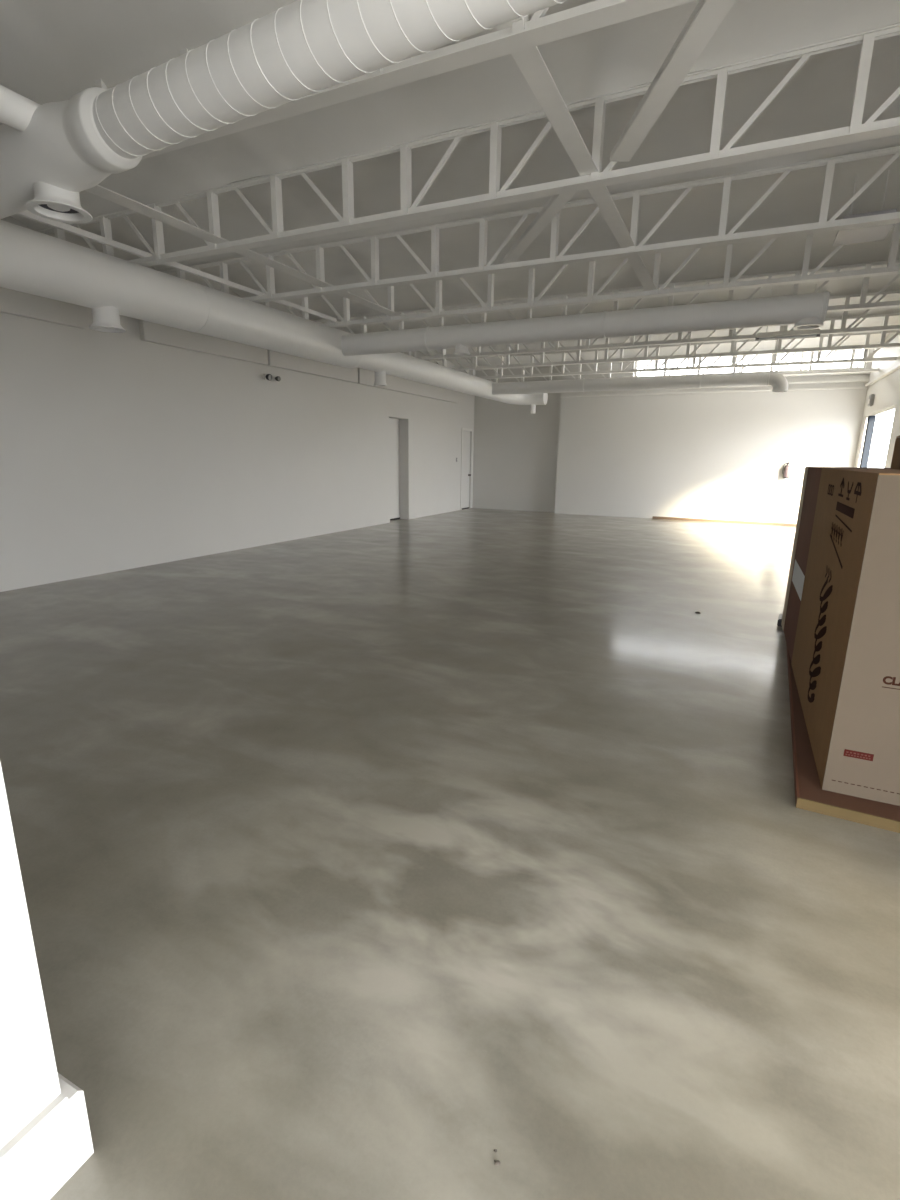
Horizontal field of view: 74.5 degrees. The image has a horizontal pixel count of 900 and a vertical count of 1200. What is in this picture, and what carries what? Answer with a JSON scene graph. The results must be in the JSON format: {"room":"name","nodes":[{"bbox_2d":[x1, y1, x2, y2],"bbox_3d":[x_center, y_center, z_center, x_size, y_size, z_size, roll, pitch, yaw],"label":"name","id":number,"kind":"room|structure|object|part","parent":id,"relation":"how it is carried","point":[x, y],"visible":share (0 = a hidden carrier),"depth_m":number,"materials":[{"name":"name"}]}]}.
{"room":"empty commercial space","nodes":[
{"label":"empty commercial space","id":0,"kind":"room"},
{"bbox_2d":[0,762,60,1148],"bbox_3d":[-1.225,-0.625,0.070,0.130,4.150,1.725,7,15,25],"label":"wall","id":1,"kind":"structure","parent":0,"point":[29,1080],"depth_m":1.15,"materials":[{"name":"paint"}]},
{"bbox_2d":[0,1072,93,1199],"bbox_3d":[-1.232,1.298,0.545,0.158,0.187,1.753,7,15,25],"label":"baseboard","id":2,"kind":"structure","parent":1,"relation":"attached to","point":[46,1153],"depth_m":1.21,"materials":[{"name":"paint"}]},
{"bbox_2d":[0,216,474,591],"bbox_3d":[-3.245,-2.961,9.566,0.300,4.150,18.020,7,15,25],"label":"wall","id":3,"kind":"structure","parent":0,"point":[119,451],"depth_m":8.26,"materials":[{"name":"paint"}]},
{"bbox_2d":[0,287,86,328],"bbox_3d":[-5.511,-2.725,4.266,0.085,0.365,5.860,7,15,25],"label":"trim","id":4,"kind":"structure","parent":3,"relation":"attached to","point":[13,302],"depth_m":6.41,"materials":[{"name":"paint"}]},
{"bbox_2d":[139,319,267,364],"bbox_3d":[-3.434,-3.723,8.488,0.085,0.365,2.240,7,15,25],"label":"trim","id":5,"kind":"structure","parent":3,"relation":"attached to","point":[151,332],"depth_m":8.28,"materials":[{"name":"paint"}]},
{"bbox_2d":[263,374,280,380],"bbox_3d":[-2.898,-3.608,9.618,0.136,0.107,0.300,7,15,25],"label":"emergency light","id":6,"kind":"object","parent":3,"relation":"attached to","point":[269,377],"visible":1,"depth_m":9.54,"materials":[{"name":"paint"}]},
{"bbox_2d":[267,349,357,382],"bbox_3d":[-2.393,-4.223,10.603,0.085,0.365,2.500,7,15,25],"label":"trim","id":7,"kind":"structure","parent":3,"relation":"attached to","point":[275,359],"depth_m":10.42,"materials":[{"name":"paint"}]},
{"bbox_2d":[389,418,399,519],"bbox_3d":[-1.412,-3.027,13.793,0.057,2.330,0.870,7,15,25],"label":"door","id":8,"kind":"structure","parent":3,"relation":"in","point":[393,423],"depth_m":13.96,"materials":[{"name":"paint"}]},
{"bbox_2d":[357,368,459,402],"bbox_3d":[-0.806,-4.985,13.829,0.085,0.365,4.750,7,15,25],"label":"trim","id":9,"kind":"structure","parent":3,"relation":"attached to","point":[365,377],"depth_m":13.53,"materials":[{"name":"paint"}]},
{"bbox_2d":[460,428,471,509],"bbox_3d":[0.431,-3.758,17.025,0.120,2.273,0.720,7,15,25],"label":"door","id":10,"kind":"structure","parent":3,"relation":"in","point":[465,437],"depth_m":17.05,"materials":[{"name":"paint"}]},
{"bbox_2d":[0,508,899,1199],"bbox_3d":[1.066,-0.308,8.101,10.100,0.200,18.170,7,15,25],"label":"floor","id":11,"kind":"structure","parent":0,"point":[376,862],"depth_m":2.18,"materials":[{"name":"concrete"}]},
{"bbox_2d":[777,613,782,626],"bbox_3d":[3.154,0.193,5.585,0.124,0.070,0.268,7,15,25],"label":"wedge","id":12,"kind":"object","parent":11,"relation":"on","point":[779,622],"visible":0.4,"depth_m":5.50,"materials":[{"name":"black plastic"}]},
{"bbox_2d":[786,643,899,832],"bbox_3d":[2.892,0.646,3.747,1.300,0.050,3.300,8,15,27],"label":"pallet","id":13,"kind":"object","parent":11,"relation":"on","point":[809,794],"visible":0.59,"depth_m":2.64,"materials":[{"name":"brown wood"}]},
{"bbox_2d":[781,467,890,661],"bbox_3d":[3.242,-0.277,4.481,1.051,1.401,1.189,7,15,25],"label":"cardboard box","id":14,"kind":"object","parent":13,"relation":"on","point":[812,475],"visible":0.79,"depth_m":4.64,"materials":[{"name":"brown cardboard"}]},
{"bbox_3d":[2.774,-0.332,4.695,0.006,1.395,1.172,7,15,25],"label":"panel","id":15,"kind":"part","parent":14,"relation":"part of","materials":[{"name":"cardboard"}]},
{"bbox_2d":[791,468,899,805],"bbox_3d":[2.607,0.046,3.111,1.122,1.403,1.886,7,15,25],"label":"cardboard box","id":16,"kind":"object","parent":13,"relation":"on","point":[845,663],"visible":1,"depth_m":2.59,"materials":[{"name":"brown cardboard"}]},
{"bbox_2d":[845,751,870,758],"bbox_3d":[1.786,0.679,2.591,0.093,0.017,0.001,7,15,25],"label":"print","id":17,"kind":"object","parent":16,"relation":"attached to","point":[848,754],"depth_m":2.59},
{"bbox_2d":[890,435,899,468],"bbox_3d":[2.951,-0.869,3.270,0.600,0.310,1.150,7,15,25],"label":"carton","id":18,"kind":"object","parent":16,"relation":"on","point":[895,464],"visible":1,"depth_m":3.82,"materials":[{"name":"brown cardboard"}]},
{"bbox_2d":[0,0,899,370],"bbox_3d":[1.120,-4.254,7.142,9.900,0.677,18.070,7,15,25],"label":"ceiling","id":19,"kind":"structure","parent":0,"point":[51,50],"depth_m":4.85,"materials":[{"name":"white metal"}]},
{"bbox_2d":[0,0,566,223],"bbox_3d":[-0.854,-1.770,0.981,7.234,0.443,3.483,7,15,25],"label":"ventilation duct","id":20,"kind":"object","parent":19,"relation":"hanging from","point":[51,152],"visible":1,"depth_m":2.43,"materials":[{"name":"white metal"}]},
{"bbox_2d":[25,181,91,223],"bbox_3d":[-2.118,-2.196,3.189,0.309,0.195,0.309,7,15,25],"label":"diffuser","id":21,"kind":"object","parent":20,"relation":"attached to","point":[59,201],"depth_m":3.15,"materials":[{"name":"white metal"}]},
{"bbox_2d":[95,0,695,159],"bbox_3d":[-0.873,-2.843,3.095,9.390,0.490,0.110,7,15,25],"label":"joist","id":22,"kind":"object","parent":19,"relation":"attached to","point":[525,33],"visible":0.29,"depth_m":2.70,"materials":[{"name":"white metal"}]},
{"bbox_2d":[16,210,336,321],"bbox_3d":[-2.724,-3.457,6.191,0.040,0.059,5.150,7,15,25],"label":"bridging angle","id":23,"kind":"object","parent":22,"relation":"attached to","point":[27,214],"visible":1,"depth_m":5.73,"materials":[{"name":"white metal"}]},
{"bbox_2d":[85,185,400,315],"bbox_3d":[-1.846,-3.326,5.704,0.160,0.059,5.400,7,15,25],"label":"bridging angle","id":24,"kind":"object","parent":22,"relation":"attached to","point":[98,190],"visible":0.61,"depth_m":5.15,"materials":[{"name":"white metal"}]},
{"bbox_2d":[0,220,547,413],"bbox_3d":[-1.475,-3.454,8.109,1.164,0.644,16.595,7,15,25],"label":"ventilation duct","id":25,"kind":"object","parent":22,"relation":"hanging from","point":[33,262],"visible":0.84,"depth_m":5.89,"materials":[{"name":"white metal"}]},
{"bbox_2d":[89,306,125,332],"bbox_3d":[-3.176,-2.612,5.468,0.299,0.210,0.299,7,15,25],"label":"diffuser","id":26,"kind":"object","parent":25,"relation":"attached to","point":[105,318],"depth_m":5.40,"materials":[{"name":"white metal"}]},
{"bbox_2d":[374,371,386,385],"bbox_3d":[-1.133,-3.615,9.614,0.219,0.255,0.219,7,15,25],"label":"diffuser","id":27,"kind":"object","parent":25,"relation":"attached to","point":[380,376],"depth_m":9.55,"materials":[{"name":"white metal"}]},
{"bbox_3d":[2.132,-4.933,15.216,0.140,0.255,0.140,7,15,25],"label":"down spout","id":28,"kind":"part","parent":25,"relation":"part of","materials":[{"name":"white metal"}]},
{"bbox_2d":[341,291,829,355],"bbox_3d":[1.076,-3.241,7.192,5.990,0.360,0.290,7,15,25],"label":"ventilation duct","id":29,"kind":"object","parent":25,"relation":"attached to","point":[803,311],"visible":0.98,"depth_m":6.74,"materials":[{"name":"white metal"}]},
{"bbox_2d":[453,344,469,355],"bbox_3d":[0.150,-3.240,7.648,0.219,0.117,0.219,7,15,25],"label":"diffuser","id":30,"kind":"object","parent":29,"relation":"attached to","point":[460,349],"depth_m":7.58,"materials":[{"name":"white metal"}]},
{"bbox_2d":[793,317,822,329],"bbox_3d":[3.650,-2.818,6.026,0.269,0.077,0.269,7,15,25],"label":"diffuser","id":31,"kind":"object","parent":29,"relation":"attached to","point":[800,323],"depth_m":5.97,"materials":[{"name":"white metal"}]},
{"bbox_2d":[492,371,787,394],"bbox_3d":[3.645,-4.417,12.246,5.913,0.375,0.270,7,15,25],"label":"ventilation duct","id":32,"kind":"object","parent":25,"relation":"attached to","point":[779,383],"visible":1,"depth_m":11.95,"materials":[{"name":"white metal"}]},
{"bbox_2d":[610,0,735,161],"bbox_3d":[1.098,-2.619,2.993,0.128,0.040,1.561,0,14,-2],"label":"diagonal brace","id":33,"kind":"object","parent":22,"relation":"attached to","point":[707,16],"visible":1,"depth_m":2.89,"materials":[{"name":"white metal"}]},
{"bbox_2d":[37,23,899,266],"bbox_3d":[-0.212,-3.161,4.438,9.390,0.490,0.110,7,15,25],"label":"joist","id":34,"kind":"object","parent":19,"relation":"attached to","point":[856,131],"visible":0.77,"depth_m":4.10,"materials":[{"name":"white metal"}]},
{"bbox_2d":[496,17,655,290],"bbox_3d":[1.273,-3.023,4.629,0.120,0.059,4.720,7,15,25],"label":"bridging angle","id":35,"kind":"object","parent":34,"relation":"attached to","point":[530,61],"visible":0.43,"depth_m":3.46,"materials":[{"name":"white metal"}]},
{"bbox_2d":[160,146,899,302],"bbox_3d":[0.449,-3.478,5.781,9.390,0.490,0.110,7,15,25],"label":"joist","id":36,"kind":"object","parent":19,"relation":"attached to","point":[822,225],"visible":0.84,"depth_m":5.42,"materials":[{"name":"white metal"}]},
{"bbox_2d":[501,191,576,263],"bbox_3d":[0.707,-3.105,4.973,0.108,0.040,1.776,-2,14,-10],"label":"diagonal brace","id":37,"kind":"object","parent":36,"relation":"attached to","point":[556,203],"visible":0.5,"depth_m":4.82,"materials":[{"name":"white metal"}]},
{"bbox_2d":[263,223,899,327],"bbox_3d":[1.109,-3.796,7.124,9.390,0.490,0.110,7,15,25],"label":"joist","id":38,"kind":"object","parent":19,"relation":"attached to","point":[891,269],"visible":0.52,"depth_m":6.75,"materials":[{"name":"white metal"}]},
{"bbox_2d":[311,259,899,333],"bbox_3d":[1.770,-4.113,8.467,9.390,0.490,0.110,7,15,25],"label":"joist","id":39,"kind":"object","parent":19,"relation":"attached to","point":[862,305],"visible":0.44,"depth_m":7.69,"materials":[{"name":"white metal"}]},
{"bbox_2d":[401,290,899,359],"bbox_3d":[2.431,-4.431,9.810,9.390,0.490,0.110,7,15,25],"label":"joist","id":40,"kind":"object","parent":19,"relation":"attached to","point":[843,329],"visible":0.31,"depth_m":9.32,"materials":[{"name":"white metal"}]},
{"bbox_2d":[413,313,899,370],"bbox_3d":[3.091,-4.748,11.153,9.390,0.490,0.110,7,15,25],"label":"joist","id":41,"kind":"object","parent":19,"relation":"attached to","point":[887,344],"visible":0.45,"depth_m":10.57,"materials":[{"name":"white metal"}]},
{"bbox_2d":[430,330,899,378],"bbox_3d":[3.752,-5.065,12.496,9.390,0.490,0.110,7,15,25],"label":"joist","id":42,"kind":"object","parent":19,"relation":"attached to","point":[864,359],"visible":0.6,"depth_m":12.00,"materials":[{"name":"white metal"}]},
{"bbox_2d":[469,348,878,382],"bbox_3d":[4.413,-5.383,13.839,9.390,0.490,0.110,7,15,25],"label":"joist","id":43,"kind":"object","parent":19,"relation":"attached to","point":[851,370],"visible":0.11,"depth_m":12.64,"materials":[{"name":"white metal"}]},
{"bbox_2d":[755,284,819,340],"bbox_3d":[4.665,-3.936,8.110,0.784,0.660,0.200,7,15,25],"label":"strip light","id":44,"kind":"object","parent":19,"relation":"hanging from","point":[812,332],"visible":0.84,"depth_m":8.13,"materials":[{"name":"white metal"}]},
{"bbox_2d":[832,170,896,245],"bbox_3d":[3.606,-3.423,5.107,0.400,0.465,0.530,7,15,25],"label":"ceiling box","id":45,"kind":"object","parent":19,"relation":"hanging from","point":[873,233],"visible":0.59,"depth_m":5.14,"materials":[{"name":"white metal"}]},
{"bbox_3d":[3.503,-3.478,5.145,0.011,0.380,0.011,-11,18,-41],"label":"hanger rod","id":46,"kind":"part","parent":45,"relation":"part of","materials":[{"name":"white metal"}]},
{"bbox_3d":[3.710,-3.451,5.049,0.011,0.380,0.011,1,14,3],"label":"hanger rod","id":47,"kind":"part","parent":45,"relation":"part of","materials":[{"name":"white metal"}]},
{"bbox_2d":[472,365,561,511],"bbox_3d":[1.775,-4.662,16.845,2.900,4.150,0.200,7,15,25],"label":"wall","id":48,"kind":"structure","parent":0,"point":[515,454],"depth_m":16.79,"materials":[{"name":"paint"}]},
{"bbox_2d":[555,349,873,523],"bbox_3d":[6.181,-4.072,14.663,7.000,4.150,0.470,7,15,25],"label":"wall","id":49,"kind":"structure","parent":0,"point":[718,456],"depth_m":14.52,"materials":[{"name":"paint"}]},
{"bbox_2d":[560,372,870,396],"bbox_3d":[5.985,-5.143,14.188,6.800,0.350,0.090,7,15,25],"label":"trim","id":50,"kind":"structure","parent":49,"relation":"attached to","point":[858,380],"depth_m":13.35,"materials":[{"name":"paint"}]},
{"bbox_2d":[652,516,795,525],"bbox_3d":[7.122,-1.899,14.436,4.180,0.060,0.018,7,15,25],"label":"baseboard","id":51,"kind":"structure","parent":49,"relation":"attached to","point":[653,517],"depth_m":14.57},
{"bbox_2d":[635,352,867,376],"bbox_3d":[6.839,-5.528,13.830,4.858,0.470,0.080,7,15,25],"label":"window","id":52,"kind":"structure","parent":49,"relation":"in","point":[802,355],"depth_m":13.38,"materials":[{"name":"paint"}]},
{"bbox_2d":[782,461,791,477],"bbox_3d":[7.829,-3.031,13.745,0.148,0.404,0.150,-4,15,-20],"label":"fire extinguisher","id":53,"kind":"object","parent":49,"relation":"attached to","point":[786,468],"visible":1,"depth_m":13.71,"materials":[{"name":"white metal"}]},
{"bbox_2d":[854,333,899,467],"bbox_3d":[5.357,-1.817,5.337,0.200,4.150,17.550,7,15,25],"label":"wall","id":54,"kind":"structure","parent":0,"point":[886,391],"depth_m":11.11,"materials":[{"name":"paint"}]},
{"bbox_2d":[868,394,874,406],"bbox_3d":[8.627,-4.092,12.128,0.078,0.230,0.200,7,15,25],"label":"alarm box","id":55,"kind":"object","parent":54,"relation":"attached to","point":[872,396],"visible":1,"depth_m":12.05,"materials":[{"name":"paint"}]},
{"bbox_2d":[858,406,894,467],"bbox_3d":[8.309,-2.469,11.763,0.180,2.467,2.850,7,15,25],"label":"window frame","id":56,"kind":"structure","parent":54,"relation":"in","point":[870,419],"depth_m":12.16,"materials":[{"name":"paint"}]},
{"bbox_2d":[865,363,899,385],"bbox_3d":[7.472,-3.901,9.671,0.070,0.050,7.050,7,15,25],"label":"trim","id":57,"kind":"structure","parent":54,"relation":"attached to","point":[896,367],"depth_m":11.13,"materials":[{"name":"paint"}]}
]}

